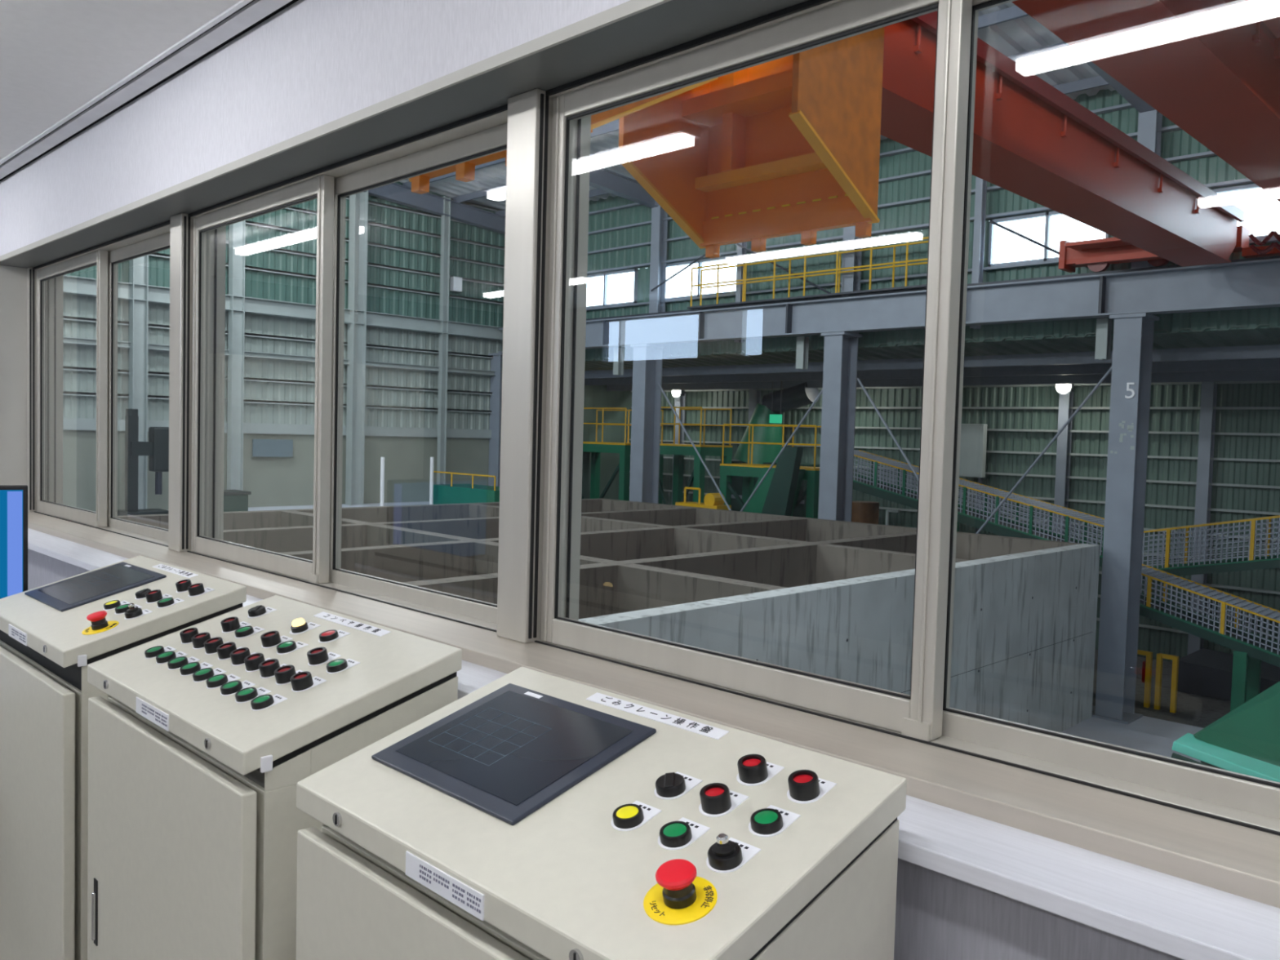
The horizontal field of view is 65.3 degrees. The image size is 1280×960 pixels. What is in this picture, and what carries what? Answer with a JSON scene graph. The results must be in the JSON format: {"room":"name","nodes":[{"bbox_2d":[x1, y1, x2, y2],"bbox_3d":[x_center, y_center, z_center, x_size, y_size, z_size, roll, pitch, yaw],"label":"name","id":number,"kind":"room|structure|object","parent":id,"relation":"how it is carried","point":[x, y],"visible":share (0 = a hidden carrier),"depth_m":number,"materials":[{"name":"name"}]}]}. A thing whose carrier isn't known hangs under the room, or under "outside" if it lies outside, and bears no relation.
{"room":"control room","nodes":[
{"label":"control room","id":0,"kind":"room"},
{"bbox_2d":[0,0,240,159],"bbox_3d":[-2.185,-1.204,1.048,9.900,0.100,4.450,4,4,45],"label":"ceiling","id":1,"kind":"structure","parent":0,"point":[56,56],"depth_m":2.80,"materials":[{"name":"white paint"}]},
{"bbox_2d":[62,181,505,511],"bbox_3d":[-10.099,-3.140,24.491,0.650,13.110,18.100,4,4,45],"label":"wall","id":2,"kind":"structure","parent":0,"point":[404,242],"depth_m":26.31,"materials":[{"name":"metal"}]},
{"bbox_2d":[252,439,293,457],"bbox_3d":[-9.319,-0.809,25.345,0.040,0.440,1.050,4,4,45],"label":"notice board","id":3,"kind":"object","parent":2,"relation":"attached to","point":[260,447],"visible":1,"depth_m":25.32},
{"bbox_2d":[449,276,462,292],"bbox_3d":[-5.326,-5.670,28.937,0.170,0.400,0.300,4,4,45],"label":"wall box","id":4,"kind":"object","parent":2,"relation":"attached to","point":[455,282],"visible":1,"depth_m":28.86,"materials":[{"name":"grey metal"}]},
{"bbox_2d":[0,0,629,256],"bbox_3d":[-0.750,0.042,2.592,9.700,2.510,0.270,4,4,45],"label":"wall","id":5,"kind":"structure","parent":0,"point":[311,64],"depth_m":2.60,"materials":[{"name":"paint"}]},
{"bbox_2d":[26,213,226,551],"bbox_3d":[-2.156,-0.366,4.060,1.880,1.151,0.150,4,4,45],"label":"window","id":6,"kind":"structure","parent":5,"relation":"in","point":[45,282],"depth_m":4.03,"materials":[{"name":"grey metal"}]},
{"bbox_2d":[0,0,297,181],"bbox_3d":[-0.843,-1.192,2.408,9.700,0.034,0.089,4,4,45],"label":"trim","id":7,"kind":"structure","parent":5,"relation":"attached to","point":[255,12],"depth_m":3.01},
{"bbox_2d":[0,0,671,484],"bbox_3d":[-0.882,-0.286,2.712,5.614,1.155,0.278,4,4,45],"label":"trim","id":8,"kind":"structure","parent":5,"relation":"attached to","point":[13,280],"depth_m":3.45,"materials":[{"name":"paint"}]},
{"bbox_2d":[182,88,591,643],"bbox_3d":[-0.837,-0.270,2.757,1.874,1.151,0.150,4,4,45],"label":"window","id":9,"kind":"structure","parent":5,"relation":"in","point":[513,126],"depth_m":2.36,"materials":[{"name":"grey metal"}]},
{"bbox_2d":[0,0,808,268],"bbox_3d":[-0.864,-0.848,2.689,5.614,0.011,0.270,4,4,45],"label":"trim","id":10,"kind":"structure","parent":5,"relation":"attached to","point":[673,23],"depth_m":2.12,"materials":[{"name":"grey metal"}]},
{"bbox_2d":[528,0,1279,835],"bbox_3d":[0.481,-0.175,1.455,1.876,1.151,0.150,4,4,45],"label":"window","id":11,"kind":"structure","parent":5,"relation":"in","point":[925,715],"depth_m":1.50,"materials":[{"name":"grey metal"}]},
{"bbox_2d":[248,501,429,511],"bbox_3d":[-8.590,0.921,22.968,4.850,0.200,17.650,4,4,45],"label":"deck","id":12,"kind":"object","parent":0,"point":[372,504],"depth_m":26.23,"materials":[{"name":"concrete"}]},
{"bbox_2d":[128,254,148,509],"bbox_3d":[-11.437,-3.604,22.781,0.256,8.700,0.320,4,4,45],"label":"wall column","id":13,"kind":"structure","parent":12,"relation":"on","point":[139,267],"depth_m":22.82,"materials":[{"name":"grey metal"}]},
{"bbox_2d":[117,408,168,515],"bbox_3d":[-10.758,-0.358,21.712,0.800,2.350,0.950,4,4,45],"label":"machine","id":14,"kind":"object","parent":12,"relation":"on","point":[157,448],"visible":0.88,"depth_m":21.52,"materials":[{"name":"metal"}]},
{"bbox_2d":[226,220,245,490],"bbox_3d":[-9.855,-3.634,24.381,0.240,8.700,0.300,4,4,45],"label":"wall column","id":15,"kind":"structure","parent":12,"relation":"on","point":[237,233],"depth_m":24.39,"materials":[{"name":"grey metal"}]},
{"bbox_2d":[223,489,251,511],"bbox_3d":[-9.498,0.523,22.909,0.880,0.550,0.800,4,4,45],"label":"waste bin","id":16,"kind":"object","parent":12,"relation":"on","point":[234,500],"visible":0.39,"depth_m":22.68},
{"bbox_2d":[345,190,368,505],"bbox_3d":[-7.569,-3.677,26.691,0.304,8.700,0.380,4,4,45],"label":"wall column","id":17,"kind":"structure","parent":12,"relation":"on","point":[358,202],"depth_m":26.67,"materials":[{"name":"grey metal"}]},
{"bbox_2d":[379,457,384,506],"bbox_3d":[-6.531,0.095,25.312,0.099,1.350,0.099,4,4,45],"label":"bollard post","id":18,"kind":"object","parent":12,"relation":"on","point":[382,459],"visible":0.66,"depth_m":25.27,"materials":[{"name":"white metal"}]},
{"bbox_2d":[429,457,434,504],"bbox_3d":[-5.548,0.063,26.590,0.099,1.350,0.099,4,4,45],"label":"bollard post","id":19,"kind":"object","parent":12,"relation":"on","point":[432,459],"visible":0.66,"depth_m":26.55,"materials":[{"name":"white metal"}]},
{"bbox_2d":[436,195,450,484],"bbox_3d":[-5.636,-3.713,28.646,0.160,8.700,0.200,4,4,45],"label":"wall column","id":20,"kind":"structure","parent":12,"relation":"on","point":[446,220],"depth_m":28.62,"materials":[{"name":"grey metal"}]},
{"bbox_2d":[433,471,499,504],"bbox_3d":[-4.217,0.299,26.387,2.842,0.970,1.221,4,4,45],"label":"platform","id":21,"kind":"object","parent":12,"relation":"on","point":[451,493],"visible":0.52,"depth_m":26.03,"materials":[{"name":"green metal"}]},
{"bbox_2d":[27,548,1182,959],"bbox_3d":[-0.804,0.814,2.594,9.700,0.967,0.365,4,4,45],"label":"wall","id":22,"kind":"structure","parent":0,"point":[939,916],"depth_m":1.16,"materials":[{"name":"grey paint"}]},
{"bbox_2d":[27,511,1279,908],"bbox_3d":[-0.896,0.305,2.742,5.590,0.028,0.270,4,4,45],"label":"window sill","id":23,"kind":"structure","parent":22,"relation":"on","point":[1239,860],"depth_m":1.39,"materials":[{"name":"metal"}]},
{"bbox_2d":[27,528,1279,959],"bbox_3d":[-0.899,0.341,2.464,9.700,0.023,0.150,4,4,45],"label":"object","id":24,"kind":"structure","parent":22,"relation":"attached to","point":[1176,917],"depth_m":1.08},
{"bbox_2d":[582,385,631,501],"bbox_3d":[-2.185,-0.255,32.963,0.200,7.010,5.400,4,4,45],"label":"wall","id":25,"kind":"structure","parent":0,"point":[595,396],"depth_m":33.77,"materials":[{"name":"metal"}]},
{"bbox_2d":[364,1,1159,234],"bbox_3d":[1.108,-7.468,13.255,32.000,1.990,18.200,4,4,45],"label":"ceiling","id":26,"kind":"structure","parent":0,"point":[1006,28],"depth_m":23.48,"materials":[{"name":"metal"}]},
{"bbox_2d":[761,446,803,515],"bbox_3d":[3.391,0.283,24.398,1.200,2.200,0.250,4,4,45],"label":"chute","id":27,"kind":"object","parent":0,"point":[780,498],"visible":0.64,"depth_m":24.15,"materials":[{"name":"green metal"}]},
{"bbox_2d":[584,324,1279,391],"bbox_3d":[9.216,-2.520,21.826,32.000,0.690,5.700,4,4,45],"label":"steel beam","id":28,"kind":"structure","parent":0,"point":[1246,354],"depth_m":22.01,"materials":[{"name":"metal"}]},
{"bbox_2d":[768,381,782,422],"bbox_3d":[3.793,-2.298,27.751,0.400,1.430,0.050,4,4,45],"label":"exit sign","id":29,"kind":"object","parent":28,"relation":"hanging from","point":[773,418],"visible":0.74,"depth_m":27.74,"materials":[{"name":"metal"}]},
{"bbox_2d":[585,88,1279,360],"bbox_3d":[7.343,-5.178,19.593,31.600,4.840,0.220,4,4,45],"label":"wall","id":30,"kind":"structure","parent":0,"point":[620,233],"depth_m":21.49,"materials":[{"name":"green metal"}]},
{"bbox_2d":[586,268,638,308],"bbox_3d":[-0.965,-5.303,27.879,2.450,0.940,0.100,4,4,45],"label":"window","id":31,"kind":"structure","parent":30,"relation":"in","point":[635,270],"depth_m":27.65,"materials":[{"name":"grey paint"}]},
{"bbox_2d":[665,254,737,300],"bbox_3d":[1.522,-5.123,25.423,2.750,0.940,0.100,4,4,45],"label":"window","id":32,"kind":"structure","parent":30,"relation":"in","point":[700,262],"depth_m":25.38,"materials":[{"name":"grey paint"}]},
{"bbox_2d":[733,241,746,342],"bbox_3d":[2.453,-5.388,24.102,0.150,4.100,0.180,4,4,45],"label":"post","id":33,"kind":"object","parent":30,"relation":"attached to","point":[741,252],"visible":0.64,"depth_m":24.09,"materials":[{"name":"grey metal"}]},
{"bbox_2d":[969,176,986,328],"bbox_3d":[6.752,-5.076,19.856,0.150,4.100,0.180,4,4,45],"label":"post","id":34,"kind":"object","parent":30,"relation":"attached to","point":[980,184],"visible":0.64,"depth_m":19.83,"materials":[{"name":"grey metal"}]},
{"bbox_2d":[987,210,1110,266],"bbox_3d":[7.827,-4.666,19.194,2.300,0.940,0.100,4,4,45],"label":"window","id":35,"kind":"structure","parent":30,"relation":"in","point":[1047,224],"depth_m":19.41,"materials":[{"name":"grey paint"}]},
{"bbox_2d":[1211,183,1279,239],"bbox_3d":[10.864,-4.446,16.194,2.950,0.940,0.100,4,4,45],"label":"window","id":36,"kind":"structure","parent":30,"relation":"in","point":[1251,186],"depth_m":16.85,"materials":[{"name":"white glass"}]},
{"bbox_2d":[629,380,1279,662],"bbox_3d":[9.739,0.509,24.572,34.600,6.900,0.420,4,4,45],"label":"wall","id":37,"kind":"structure","parent":0,"point":[1021,420],"depth_m":23.72,"materials":[{"name":"grey metal"}]},
{"bbox_2d":[1061,648,1231,762],"bbox_3d":[2.752,4.320,15.855,31.900,0.300,23.700,4,4,45],"label":"floor","id":38,"kind":"structure","parent":0,"point":[1157,736],"depth_m":17.63,"materials":[{"name":"concrete"}]},
{"bbox_2d":[488,352,502,486],"bbox_3d":[-4.135,-2.342,30.338,0.700,11.310,0.820,4,4,45],"label":"steel column","id":39,"kind":"structure","parent":38,"relation":"on","point":[496,362],"depth_m":30.11,"materials":[{"name":"grey metal"}]},
{"bbox_2d":[497,255,1279,375],"bbox_3d":[7.076,-3.044,19.194,31.200,1.520,0.680,4,4,45],"label":"beam","id":40,"kind":"structure","parent":39,"relation":"on","point":[1248,282],"depth_m":19.16,"materials":[{"name":"grey metal"}]},
{"bbox_2d":[687,236,928,309],"bbox_3d":[3.772,-4.530,22.223,6.900,0.990,0.420,4,4,45],"label":"railing","id":41,"kind":"object","parent":40,"relation":"on","point":[838,268],"visible":0.75,"depth_m":22.07,"materials":[{"name":"metal"}]},
{"bbox_2d":[880,0,1279,272],"bbox_3d":[4.518,-4.111,9.972,7.000,1.650,16.840,4,4,45],"label":"crane","id":42,"kind":"object","parent":40,"relation":"on","point":[1211,68],"visible":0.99,"depth_m":9.72,"materials":[{"name":"red metal"}]},
{"bbox_2d":[408,26,884,258],"bbox_3d":[0.139,-2.946,5.407,1.376,3.000,2.338,4,4,45],"label":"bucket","id":43,"kind":"object","parent":42,"relation":"hanging from","point":[788,145],"visible":0.49,"depth_m":6.19,"materials":[{"name":"metal"}]},
{"bbox_2d":[117,497,1100,732],"bbox_3d":[-2.328,2.468,16.310,12.853,3.080,16.650,4,4,45],"label":"bunker","id":44,"kind":"object","parent":38,"relation":"on","point":[832,598],"visible":0.35,"depth_m":15.27,"materials":[{"name":"concrete"}]},
{"bbox_2d":[581,407,663,503],"bbox_3d":[-0.995,0.546,31.590,3.100,5.600,1.700,4,4,45],"label":"platform","id":45,"kind":"object","parent":38,"relation":"on","point":[596,447],"visible":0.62,"depth_m":30.57,"materials":[{"name":"metal"}]},
{"bbox_2d":[629,200,667,503],"bbox_3d":[0.199,-2.028,26.056,0.700,11.310,0.820,4,4,45],"label":"steel column","id":46,"kind":"structure","parent":38,"relation":"on","point":[647,357],"depth_m":26.03,"materials":[{"name":"grey metal"}]},
{"bbox_2d":[650,253,705,291],"bbox_3d":[1.198,-5.368,25.113,2.519,1.046,0.050,4,4,45],"label":"rod","id":47,"kind":"object","parent":46,"relation":"attached to","point":[703,255],"visible":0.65,"depth_m":25.30,"materials":[{"name":"metal"}]},
{"bbox_2d":[657,382,731,510],"bbox_3d":[1.365,-0.830,25.080,2.688,3.281,0.050,4,4,45],"label":"rod","id":48,"kind":"object","parent":46,"relation":"attached to","point":[658,383],"visible":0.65,"depth_m":25.06,"materials":[{"name":"grey paint"}]},
{"bbox_2d":[671,393,685,502],"bbox_3d":[1.236,0.142,32.893,0.240,6.410,0.260,4,4,45],"label":"column","id":49,"kind":"structure","parent":38,"relation":"on","point":[679,401],"depth_m":32.78,"materials":[{"name":"grey metal"}]},
{"bbox_2d":[671,390,685,396],"bbox_3d":[1.313,-2.836,32.254,0.336,0.336,0.460,4,4,45],"label":"lamp","id":50,"kind":"object","parent":49,"relation":"attached to","point":[675,393],"visible":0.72,"depth_m":32.08,"materials":[{"name":"metal"}]},
{"bbox_2d":[658,406,732,505],"bbox_3d":[1.386,0.706,29.168,2.100,5.630,1.400,4,4,45],"label":"platform","id":51,"kind":"object","parent":38,"relation":"on","point":[678,451],"visible":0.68,"depth_m":28.60,"materials":[{"name":"metal"}]},
{"bbox_2d":[675,486,731,510],"bbox_3d":[1.570,1.949,25.527,1.400,3.489,0.550,4,4,45],"label":"cart","id":52,"kind":"object","parent":38,"relation":"on","point":[712,500],"visible":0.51,"depth_m":25.10,"materials":[{"name":"yellow metal"}]},
{"bbox_2d":[675,502,731,510],"bbox_3d":[1.604,0.721,25.471,1.400,0.230,0.550,4,4,45],"label":"tray","id":53,"kind":"object","parent":52,"relation":"on","point":[717,505],"depth_m":25.11,"materials":[{"name":"yellow metal"}]},
{"bbox_2d":[748,388,760,422],"bbox_3d":[3.438,0.301,30.717,0.240,6.410,0.260,4,4,45],"label":"column","id":54,"kind":"structure","parent":38,"relation":"on","point":[754,394],"depth_m":30.54,"materials":[{"name":"grey metal"}]},
{"bbox_2d":[720,423,821,518],"bbox_3d":[3.604,1.140,26.137,3.050,5.160,1.200,4,4,45],"label":"platform","id":55,"kind":"object","parent":38,"relation":"on","point":[748,471],"visible":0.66,"depth_m":26.00,"materials":[{"name":"metal"}]},
{"bbox_2d":[742,467,804,515],"bbox_3d":[3.274,1.705,25.631,2.250,4.060,0.800,4,4,45],"label":"chute","id":56,"kind":"object","parent":38,"relation":"on","point":[756,504],"visible":0.18,"depth_m":25.32,"materials":[{"name":"green metal"}]},
{"bbox_2d":[730,382,819,517],"bbox_3d":[3.936,0.359,29.030,2.758,6.476,1.500,4,4,45],"label":"machine","id":57,"kind":"object","parent":38,"relation":"on","point":[797,396],"visible":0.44,"depth_m":28.76,"materials":[{"name":"metal"}]},
{"bbox_2d":[733,403,782,464],"bbox_3d":[3.526,-1.333,29.404,1.476,1.847,1.500,4,4,45],"label":"hood","id":58,"kind":"object","parent":57,"relation":"attached to","point":[762,454],"depth_m":28.81,"materials":[{"name":"green metal"}]},
{"bbox_2d":[817,225,862,521],"bbox_3d":[4.391,-1.725,21.916,0.700,11.310,0.820,4,4,45],"label":"steel column","id":59,"kind":"structure","parent":38,"relation":"on","point":[841,348],"depth_m":21.85,"materials":[{"name":"grey metal"}]},
{"bbox_2d":[740,388,822,511],"bbox_3d":[3.301,-0.690,23.168,2.539,3.280,0.050,4,4,45],"label":"rod","id":60,"kind":"object","parent":59,"relation":"attached to","point":[821,391],"visible":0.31,"depth_m":23.14,"materials":[{"name":"grey paint"}]},
{"bbox_2d":[733,243,831,293],"bbox_3d":[3.285,-4.891,23.058,3.223,1.694,0.050,4,4,45],"label":"rod","id":61,"kind":"object","parent":59,"relation":"attached to","point":[737,244],"visible":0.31,"depth_m":23.04,"materials":[{"name":"metal"}]},
{"bbox_2d":[856,377,919,479],"bbox_3d":[5.539,-0.528,20.957,2.440,3.280,0.050,4,4,45],"label":"rod","id":62,"kind":"object","parent":59,"relation":"attached to","point":[857,379],"visible":0.65,"depth_m":21.19,"materials":[{"name":"grey paint"}]},
{"bbox_2d":[851,501,899,525],"bbox_3d":[5.675,2.208,24.287,1.400,3.310,0.746,4,4,45],"label":"tank","id":63,"kind":"object","parent":38,"relation":"on","point":[864,512],"visible":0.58,"depth_m":24.10,"materials":[{"name":"brown metal"}]},
{"bbox_2d":[958,423,987,533],"bbox_3d":[8.324,1.225,25.472,0.800,5.310,0.210,4,4,45],"label":"tall cabinet","id":64,"kind":"object","parent":38,"relation":"on","point":[973,436],"visible":0.53,"depth_m":25.20,"materials":[{"name":"grey metal"}]},
{"bbox_2d":[853,449,1104,567],"bbox_3d":[7.415,1.716,22.237,6.741,4.575,1.120,4,4,45],"label":"conveyor","id":65,"kind":"object","parent":38,"relation":"on","point":[1003,526],"visible":0.57,"depth_m":21.74,"materials":[{"name":"metal"}]},
{"bbox_2d":[1053,391,1073,534],"bbox_3d":[10.152,0.787,24.085,0.240,6.410,0.260,4,4,45],"label":"column","id":66,"kind":"structure","parent":38,"relation":"on","point":[1065,400],"depth_m":23.96,"materials":[{"name":"grey metal"}]},
{"bbox_2d":[1056,383,1074,393],"bbox_3d":[10.088,-2.201,23.587,0.336,0.336,0.460,4,4,45],"label":"lamp","id":67,"kind":"object","parent":66,"relation":"attached to","point":[1060,388],"visible":0.72,"depth_m":23.41,"materials":[{"name":"metal"}]},
{"bbox_2d":[1092,109,1162,724],"bbox_3d":[8.690,-1.414,17.669,0.700,11.310,0.820,4,4,45],"label":"steel column","id":68,"kind":"structure","parent":38,"relation":"on","point":[1133,333],"depth_m":17.58,"materials":[{"name":"grey metal"}]},
{"bbox_2d":[989,220,1088,268],"bbox_3d":[7.753,-4.268,18.650,2.624,1.494,0.050,4,4,45],"label":"rod","id":69,"kind":"object","parent":68,"relation":"attached to","point":[990,221],"visible":0.65,"depth_m":19.02,"materials":[{"name":"metal"}]},
{"bbox_2d":[975,366,1111,533],"bbox_3d":[7.602,-0.479,18.917,2.640,3.480,0.050,4,4,45],"label":"rod","id":70,"kind":"object","parent":68,"relation":"attached to","point":[1108,372],"visible":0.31,"depth_m":18.84,"materials":[{"name":"grey paint"}]},
{"bbox_2d":[1141,660,1146,683],"bbox_3d":[9.540,3.615,18.813,0.120,0.410,0.170,4,4,45],"label":"extinguisher","id":71,"kind":"object","parent":38,"relation":"on","point":[1144,664],"visible":0.4,"depth_m":18.77,"materials":[{"name":"red metal"}]},
{"bbox_2d":[1137,649,1152,707],"bbox_3d":[9.355,3.701,18.668,0.350,1.040,0.100,4,4,45],"label":"frame","id":72,"kind":"object","parent":38,"relation":"on","point":[1148,655],"visible":0.55,"depth_m":18.54,"materials":[{"name":"yellow metal"}]},
{"bbox_2d":[1154,653,1178,713],"bbox_3d":[9.674,3.724,18.352,0.350,1.040,0.100,4,4,45],"label":"frame","id":73,"kind":"object","parent":38,"relation":"on","point":[1160,656],"visible":1,"depth_m":18.30,"materials":[{"name":"yellow metal"}]},
{"bbox_2d":[1187,381,1217,654],"bbox_3d":[12.341,0.946,21.923,0.240,6.410,0.260,4,4,45],"label":"column","id":74,"kind":"structure","parent":38,"relation":"on","point":[1209,389],"depth_m":21.81,"materials":[{"name":"grey metal"}]},
{"bbox_2d":[1139,564,1279,711],"bbox_3d":[10.312,2.967,17.496,3.644,2.665,1.020,4,4,45],"label":"conveyor","id":75,"kind":"object","parent":38,"relation":"on","point":[1250,649],"visible":0.84,"depth_m":17.47,"materials":[{"name":"metal"}]},
{"bbox_2d":[1142,515,1279,578],"bbox_3d":[11.264,2.269,18.230,4.183,4.045,1.220,4,4,45],"label":"conveyor","id":76,"kind":"object","parent":38,"relation":"on","point":[1268,561],"visible":0.9,"depth_m":18.47,"materials":[{"name":"metal"}]},
{"bbox_2d":[1171,681,1279,782],"bbox_3d":[7.269,2.685,10.386,2.833,3.710,1.680,4,4,45],"label":"hopper","id":77,"kind":"object","parent":38,"relation":"on","point":[1246,740],"visible":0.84,"depth_m":10.79,"materials":[{"name":"green metal"}]},
{"bbox_2d":[1177,648,1279,701],"bbox_3d":[12.430,3.966,19.428,3.200,0.610,1.800,4,4,45],"label":"machine base","id":78,"kind":"object","parent":38,"relation":"on","point":[1203,672],"visible":0.5,"depth_m":19.61,"materials":[{"name":"metal"}]},
{"bbox_3d":[-2.257,1.423,1.168,9.900,0.200,4.450,4,4,45],"label":"floor","id":79,"kind":"structure","parent":0,"visible":0},
{"bbox_2d":[0,555,246,959],"bbox_3d":[-1.330,0.760,2.486,0.706,1.056,0.396,4,4,45],"label":"control console","id":80,"kind":"object","parent":79,"relation":"on","point":[51,633],"visible":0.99,"depth_m":2.27,"materials":[{"name":"beige paint"}]},
{"bbox_2d":[11,628,25,642],"bbox_3d":[-1.445,0.361,2.322,0.117,0.015,0.001,4,4,45],"label":"print","id":81,"kind":"object","parent":80,"relation":"attached to","point":[19,634],"depth_m":2.32,"materials":[{"name":"grey paper"}]},
{"bbox_2d":[124,603,152,619],"bbox_3d":[-1.140,0.296,2.265,0.041,0.035,0.053,4,4,45],"label":"switch","id":82,"kind":"object","parent":80,"relation":"attached to","point":[133,613],"depth_m":2.25,"materials":[{"name":"black plastic"}]},
{"bbox_2d":[134,588,151,599],"bbox_3d":[-1.192,0.275,2.415,0.041,0.023,0.053,4,4,45],"label":"switch","id":83,"kind":"object","parent":80,"relation":"attached to","point":[140,594],"depth_m":2.40,"materials":[{"name":"black plastic"}]},
{"bbox_2d":[87,595,462,959],"bbox_3d":[-0.718,0.805,1.881,0.722,1.054,0.396,4,4,45],"label":"control console","id":84,"kind":"object","parent":79,"relation":"on","point":[203,738],"visible":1,"depth_m":1.70,"materials":[{"name":"beige paint"}]},
{"bbox_2d":[142,704,166,726],"bbox_3d":[-0.838,0.405,1.723,0.117,0.015,0.001,4,4,45],"label":"print","id":85,"kind":"object","parent":84,"relation":"attached to","point":[156,713],"depth_m":1.72,"materials":[{"name":"grey paper"}]},
{"bbox_2d":[247,604,276,617],"bbox_3d":[-0.810,0.280,2.133,0.041,0.023,0.053,4,4,45],"label":"switch","id":86,"kind":"object","parent":84,"relation":"attached to","point":[258,611],"depth_m":2.12,"materials":[{"name":"black plastic"}]},
{"bbox_2d":[289,617,320,634],"bbox_3d":[-0.669,0.289,1.985,0.041,0.030,0.053,4,4,45],"label":"lamp","id":87,"kind":"object","parent":84,"relation":"on","point":[300,626],"depth_m":1.97,"materials":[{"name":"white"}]},
{"bbox_2d":[295,666,906,959],"bbox_3d":[-0.096,0.849,1.267,0.706,1.056,0.396,4,4,45],"label":"control console","id":88,"kind":"object","parent":79,"relation":"on","point":[531,815],"visible":1,"depth_m":1.15,"materials":[{"name":"beige paint"}]},
{"bbox_2d":[419,864,480,913],"bbox_3d":[-0.211,0.451,1.103,0.117,0.015,0.001,4,4,45],"label":"print","id":89,"kind":"object","parent":88,"relation":"attached to","point":[445,881],"depth_m":1.10,"materials":[{"name":"grey"}]},
{"bbox_2d":[653,771,702,799],"bbox_3d":[0.042,0.368,1.196,0.041,0.015,0.053,4,4,45],"label":"switch","id":90,"kind":"object","parent":88,"relation":"attached to","point":[671,785],"depth_m":1.18,"materials":[{"name":"black plastic"}]},
{"bbox_2d":[706,833,760,873],"bbox_3d":[0.094,0.385,1.046,0.041,0.035,0.053,4,4,45],"label":"switch","id":91,"kind":"object","parent":88,"relation":"attached to","point":[730,853],"depth_m":1.03,"materials":[{"name":"black plastic"}]},
{"bbox_3d":[-2.321,0.877,3.100,1.440,0.711,0.920,4,4,45],"label":"desk","id":92,"kind":"object","parent":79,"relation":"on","visible":0},
{"bbox_2d":[0,484,27,599],"bbox_3d":[-2.008,0.280,2.758,0.540,0.531,0.180,0,3,-33],"label":"monitor","id":93,"kind":"object","parent":92,"relation":"on","point":[13,498],"visible":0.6,"depth_m":2.84,"materials":[{"name":"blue plastic"}]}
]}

